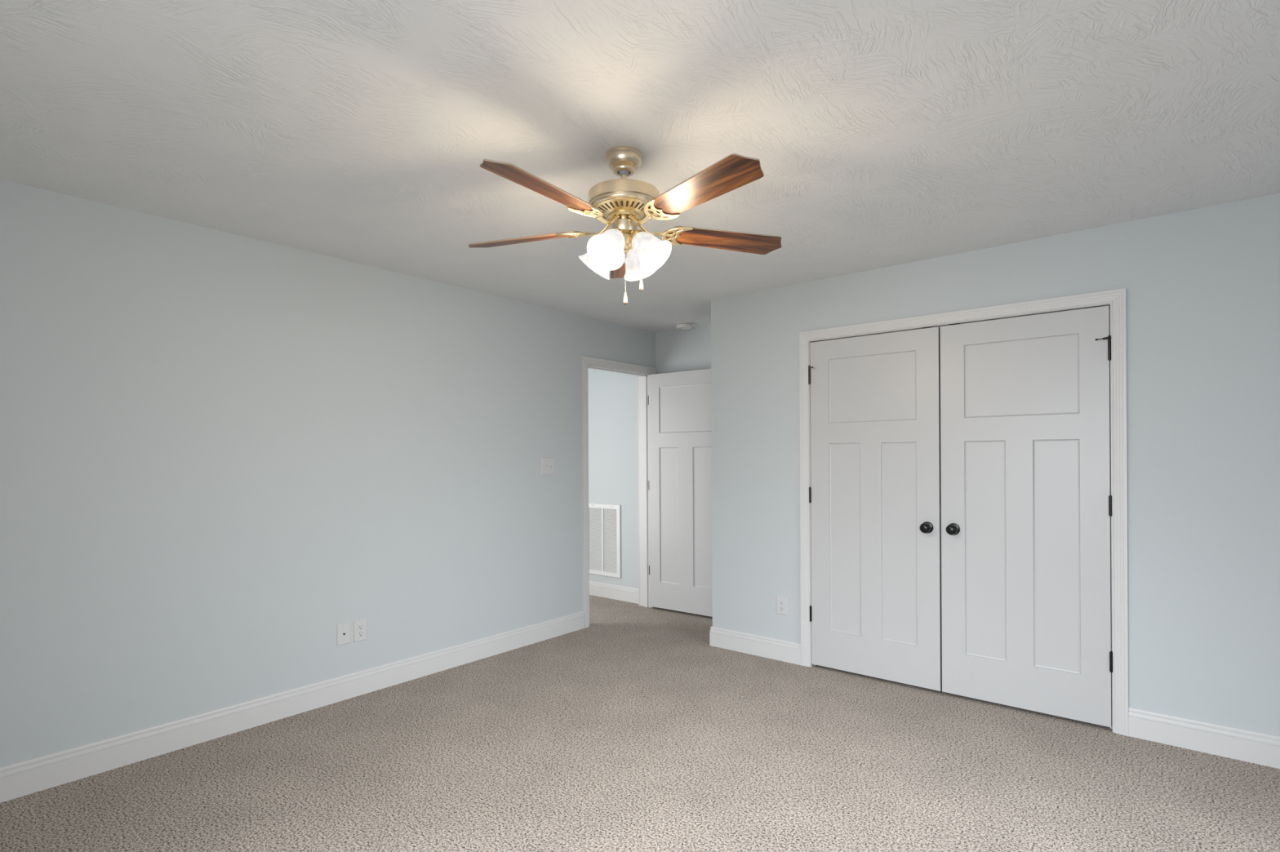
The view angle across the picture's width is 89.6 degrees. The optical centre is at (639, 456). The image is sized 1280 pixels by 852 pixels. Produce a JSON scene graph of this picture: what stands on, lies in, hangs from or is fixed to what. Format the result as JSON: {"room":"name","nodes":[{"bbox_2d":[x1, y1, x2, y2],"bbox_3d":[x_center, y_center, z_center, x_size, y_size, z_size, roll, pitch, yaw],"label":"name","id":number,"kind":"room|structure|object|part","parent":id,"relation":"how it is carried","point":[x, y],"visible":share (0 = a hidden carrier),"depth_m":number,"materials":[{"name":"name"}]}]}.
{"room":"empty bedroom","nodes":[
{"label":"empty bedroom","id":0,"kind":"room"},
{"bbox_2d":[0,179,655,767],"bbox_3d":[-1.654,0.127,3.671,0.135,2.440,5.700,0,0,39],"label":"wall","id":1,"kind":"structure","parent":0,"point":[221,452],"depth_m":3.19,"materials":[{"name":"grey paint"}]},
{"bbox_2d":[0,611,584,803],"bbox_3d":[-1.872,1.281,3.281,0.014,0.134,4.512,0,0,39],"label":"baseboard","id":2,"kind":"structure","parent":1,"relation":"attached to","point":[24,778],"depth_m":3.18,"materials":[{"name":"white paint"}]},
{"bbox_2d":[336,622,350,646],"bbox_3d":[-1.638,0.984,3.568,0.014,0.119,0.077,0,0,39],"label":"cable jack plate","id":3,"kind":"object","parent":1,"relation":"attached to","point":[343,630],"visible":1,"depth_m":3.56,"materials":[{"name":"white plastic"}]},
{"bbox_2d":[353,618,367,642],"bbox_3d":[-1.580,0.986,3.643,0.008,0.119,0.077,0,0,39],"label":"power outlet","id":4,"kind":"object","parent":1,"relation":"attached to","point":[360,634],"visible":1,"depth_m":3.64,"materials":[{"name":"white plastic"}]},
{"bbox_2d":[357,624,364,630],"bbox_3d":[-1.578,0.966,3.641,0.002,0.027,0.034,0,0,39],"label":"receptacle","id":5,"kind":"object","parent":4,"relation":"attached to","point":[360,627],"depth_m":3.64,"materials":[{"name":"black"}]},
{"bbox_2d":[357,631,364,636],"bbox_3d":[-1.578,1.005,3.641,0.002,0.027,0.034,0,0,39],"label":"receptacle","id":6,"kind":"object","parent":4,"relation":"attached to","point":[359,633],"depth_m":3.64,"materials":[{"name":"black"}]},
{"bbox_2d":[541,457,554,475],"bbox_3d":[-0.673,0.072,4.744,0.021,0.124,0.122,0,0,39],"label":"light switch","id":7,"kind":"object","parent":1,"relation":"attached to","point":[547,464],"visible":1,"depth_m":4.74,"materials":[{"name":"white plastic"}]},
{"bbox_2d":[582,355,656,628],"bbox_3d":[-0.208,0.278,5.431,0.169,2.124,0.921,0,0,39],"label":"door frame","id":8,"kind":"structure","parent":1,"relation":"attached to","point":[642,372],"depth_m":5.71,"materials":[{"name":"white paint"}]},
{"bbox_3d":[-0.269,0.281,5.476,0.017,2.118,0.902,0,0,39],"label":"hall casing","id":9,"kind":"part","parent":8,"relation":"part of","materials":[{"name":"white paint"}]},
{"bbox_2d":[0,0,1279,333],"bbox_3d":[-0.196,-1.126,2.986,6.800,0.050,6.500,0,0,39],"label":"ceiling","id":10,"kind":"structure","parent":0,"point":[882,133],"depth_m":2.10,"materials":[{"name":"white paint"}]},
{"bbox_2d":[468,145,781,304],"bbox_3d":[-0.079,-0.828,2.304,1.256,0.548,1.219,0,0,39],"label":"ceiling fan","id":11,"kind":"object","parent":10,"relation":"hanging from","point":[630,254],"visible":1,"depth_m":2.27,"materials":[{"name":"brown wood"}]},
{"bbox_3d":[-0.450,-0.834,2.482,0.486,0.006,0.132,0,13,19],"label":"blade","id":12,"kind":"part","parent":11,"relation":"part of","materials":[{"name":"brown wood"}]},
{"bbox_3d":[-0.297,-0.834,2.008,0.132,0.006,0.486,16,9,34],"label":"blade","id":13,"kind":"part","parent":11,"relation":"part of","materials":[{"name":"brown wood"}]},
{"bbox_3d":[-0.245,-0.828,2.413,0.101,0.010,0.119,0,13,19],"label":"bracket plate","id":14,"kind":"part","parent":11,"relation":"part of","materials":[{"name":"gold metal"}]},
{"bbox_3d":[-0.173,-0.827,2.185,0.119,0.010,0.101,16,9,34],"label":"bracket plate","id":15,"kind":"part","parent":11,"relation":"part of","materials":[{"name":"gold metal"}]},
{"bbox_3d":[-0.137,-0.747,2.390,0.141,0.115,0.141,46,20,20],"label":"lamp shade","id":16,"kind":"part","parent":11,"relation":"part of","materials":[{"name":"white glass"}]},
{"bbox_3d":[-0.149,-0.840,2.379,0.120,0.050,0.034,0,0,19],"label":"blade arm","id":17,"kind":"part","parent":11,"relation":"part of","materials":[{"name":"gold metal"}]},
{"bbox_3d":[-0.101,-0.747,2.266,0.141,0.115,0.141,0,-43,28],"label":"lamp shade","id":18,"kind":"part","parent":11,"relation":"part of","materials":[{"name":"white glass"}]},
{"bbox_3d":[-0.115,-0.840,2.269,0.036,0.050,0.120,0,0,39],"label":"blade arm","id":19,"kind":"part","parent":11,"relation":"part of","materials":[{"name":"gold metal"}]},
{"bbox_3d":[-0.099,-0.750,2.269,0.055,0.087,0.055,0,-43,28],"label":"bulb","id":20,"kind":"part","parent":11,"relation":"part of","materials":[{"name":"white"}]},
{"bbox_3d":[-0.067,-0.835,2.761,0.132,0.006,0.486,-13,0,-1],"label":"blade","id":21,"kind":"part","parent":11,"relation":"part of","materials":[{"name":"brown wood"}]},
{"bbox_2d":[594,197,652,220],"bbox_3d":[-0.058,-0.887,2.347,0.225,0.023,0.225,0,0,39],"label":"vent","id":22,"kind":"object","parent":11,"relation":"attached to","point":[623,207],"depth_m":2.28,"materials":[{"name":"gold metal"}]},
{"bbox_3d":[-0.053,-0.574,2.341,0.015,0.044,0.015,0,0,39],"label":"pull knob","id":23,"kind":"part","parent":11,"relation":"part of","materials":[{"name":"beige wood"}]},
{"bbox_3d":[0.001,-0.841,2.269,0.034,0.050,0.120,0,0,-37],"label":"blade arm","id":24,"kind":"part","parent":11,"relation":"part of","materials":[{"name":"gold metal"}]},
{"bbox_3d":[-0.014,-0.748,2.427,0.141,0.115,0.141,0,43,28],"label":"lamp shade","id":25,"kind":"part","parent":11,"relation":"part of","materials":[{"name":"white glass"}]},
{"bbox_3d":[0.004,-0.625,2.348,0.015,0.044,0.015,0,0,39],"label":"pull knob","id":26,"kind":"part","parent":11,"relation":"part of","materials":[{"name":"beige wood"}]},
{"bbox_3d":[0.021,-0.751,2.304,0.055,0.087,0.055,-47,-20,20],"label":"bulb","id":27,"kind":"part","parent":11,"relation":"part of","materials":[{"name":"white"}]},
{"bbox_3d":[0.034,-0.841,2.379,0.119,0.050,0.034,0,0,-19],"label":"blade arm","id":28,"kind":"part","parent":11,"relation":"part of","materials":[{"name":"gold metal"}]},
{"bbox_3d":[0.023,-0.748,2.303,0.141,0.115,0.141,-47,-20,20],"label":"lamp shade","id":29,"kind":"part","parent":11,"relation":"part of","materials":[{"name":"white glass"}]},
{"bbox_3d":[0.060,-0.828,2.187,0.119,0.010,0.101,16,-10,-36],"label":"bracket plate","id":30,"kind":"part","parent":11,"relation":"part of","materials":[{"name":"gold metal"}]},
{"bbox_3d":[0.130,-0.825,2.412,0.101,0.010,0.119,0,-13,-19],"label":"bracket plate","id":31,"kind":"part","parent":11,"relation":"part of","materials":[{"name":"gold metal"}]},
{"bbox_3d":[0.191,-0.837,2.014,0.132,0.006,0.486,16,-10,-36],"label":"blade","id":32,"kind":"part","parent":11,"relation":"part of","materials":[{"name":"brown wood"}]},
{"bbox_3d":[0.334,-0.833,2.485,0.486,0.006,0.132,0,-13,-19],"label":"blade","id":33,"kind":"part","parent":11,"relation":"part of","materials":[{"name":"brown wood"}]},
{"bbox_2d":[675,321,692,329],"bbox_3d":[0.366,-1.082,5.352,0.132,0.044,0.132,0,0,39],"label":"smoke detector","id":34,"kind":"object","parent":10,"relation":"attached to","point":[681,326],"visible":1,"depth_m":5.31,"materials":[{"name":"white plastic"}]},
{"bbox_2d":[0,595,1279,851],"bbox_3d":[-0.182,1.364,2.986,6.800,0.050,6.500,0,0,39],"label":"floor","id":35,"kind":"structure","parent":0,"point":[628,731],"depth_m":2.72,"materials":[{"name":"carpet"}]},
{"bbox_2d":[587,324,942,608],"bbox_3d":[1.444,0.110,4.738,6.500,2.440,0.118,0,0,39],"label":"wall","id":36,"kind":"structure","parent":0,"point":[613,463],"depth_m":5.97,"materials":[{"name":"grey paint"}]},
{"bbox_2d":[588,503,621,577],"bbox_3d":[-0.353,0.793,6.129,0.440,0.680,0.018,0,0,39],"label":"air vent","id":37,"kind":"object","parent":36,"relation":"in","point":[604,520],"visible":0.92,"depth_m":6.11,"materials":[{"name":"white metal"}]},
{"bbox_2d":[589,580,638,604],"bbox_3d":[-0.506,1.274,6.259,1.345,0.134,0.014,0,0,39],"label":"baseboard","id":38,"kind":"structure","parent":36,"relation":"attached to","point":[619,593],"depth_m":6.03,"materials":[{"name":"white paint"}]},
{"bbox_2d":[648,368,712,617],"bbox_3d":[0.377,0.299,5.418,0.780,2.034,0.100,0,0,37],"label":"door","id":39,"kind":"structure","parent":36,"relation":"in","point":[680,436],"depth_m":5.46,"materials":[{"name":"grey paint"}]},
{"bbox_2d":[711,193,1279,736],"bbox_3d":[2.035,0.107,3.374,3.856,2.440,0.125,0,0,39],"label":"wall","id":40,"kind":"structure","parent":0,"point":[1202,285],"depth_m":2.99,"materials":[{"name":"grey paint"}]},
{"bbox_2d":[776,595,787,615],"bbox_3d":[0.925,0.974,4.204,0.077,0.119,0.008,0,0,39],"label":"power outlet","id":41,"kind":"object","parent":40,"relation":"attached to","point":[781,602],"visible":1,"depth_m":4.20,"materials":[{"name":"white plastic"}]},
{"bbox_2d":[808,326,942,691],"bbox_3d":[1.361,0.295,3.826,0.772,2.034,0.104,0,0,39],"label":"door","id":42,"kind":"structure","parent":40,"relation":"in","point":[875,489],"depth_m":3.81,"materials":[{"name":"grey paint"}]},
{"bbox_3d":[1.601,0.401,3.610,0.065,0.065,0.065,0,0,39],"label":"knob","id":43,"kind":"part","parent":42,"relation":"part of","materials":[{"name":"black metal"}]},
{"bbox_2d":[799,288,1128,736],"bbox_3d":[1.708,0.268,3.633,1.666,2.123,0.142,0,0,39],"label":"door frame","id":44,"kind":"structure","parent":40,"relation":"attached to","point":[1116,300],"depth_m":3.13,"materials":[{"name":"white paint"}]},
{"bbox_2d":[940,306,1112,727],"bbox_3d":[1.965,0.292,3.330,0.772,2.034,0.104,0,0,39],"label":"door","id":45,"kind":"structure","parent":40,"relation":"in","point":[1026,499],"depth_m":3.32,"materials":[{"name":"grey paint"}]},
{"bbox_3d":[1.707,0.401,3.523,0.065,0.065,0.065,0,0,39],"label":"knob","id":46,"kind":"part","parent":45,"relation":"part of","materials":[{"name":"black metal"}]},
{"bbox_2d":[1128,706,1279,768],"bbox_3d":[2.844,1.256,2.625,1.364,0.134,0.014,0,0,39],"label":"baseboard","id":47,"kind":"structure","parent":40,"relation":"attached to","point":[1241,744],"depth_m":2.88,"materials":[{"name":"white paint"}]},
{"bbox_3d":[0.820,0.114,4.826,0.135,2.440,0.575,0,0,39],"label":"wall","id":48,"kind":"structure","parent":0,"visible":0},
{"bbox_2d":[709,626,800,665],"bbox_3d":[0.982,1.266,4.598,0.694,0.134,0.700,0,0,39],"label":"baseboard","id":49,"kind":"structure","parent":48,"relation":"attached to","point":[787,651],"depth_m":4.31,"materials":[{"name":"white paint"}]}
]}

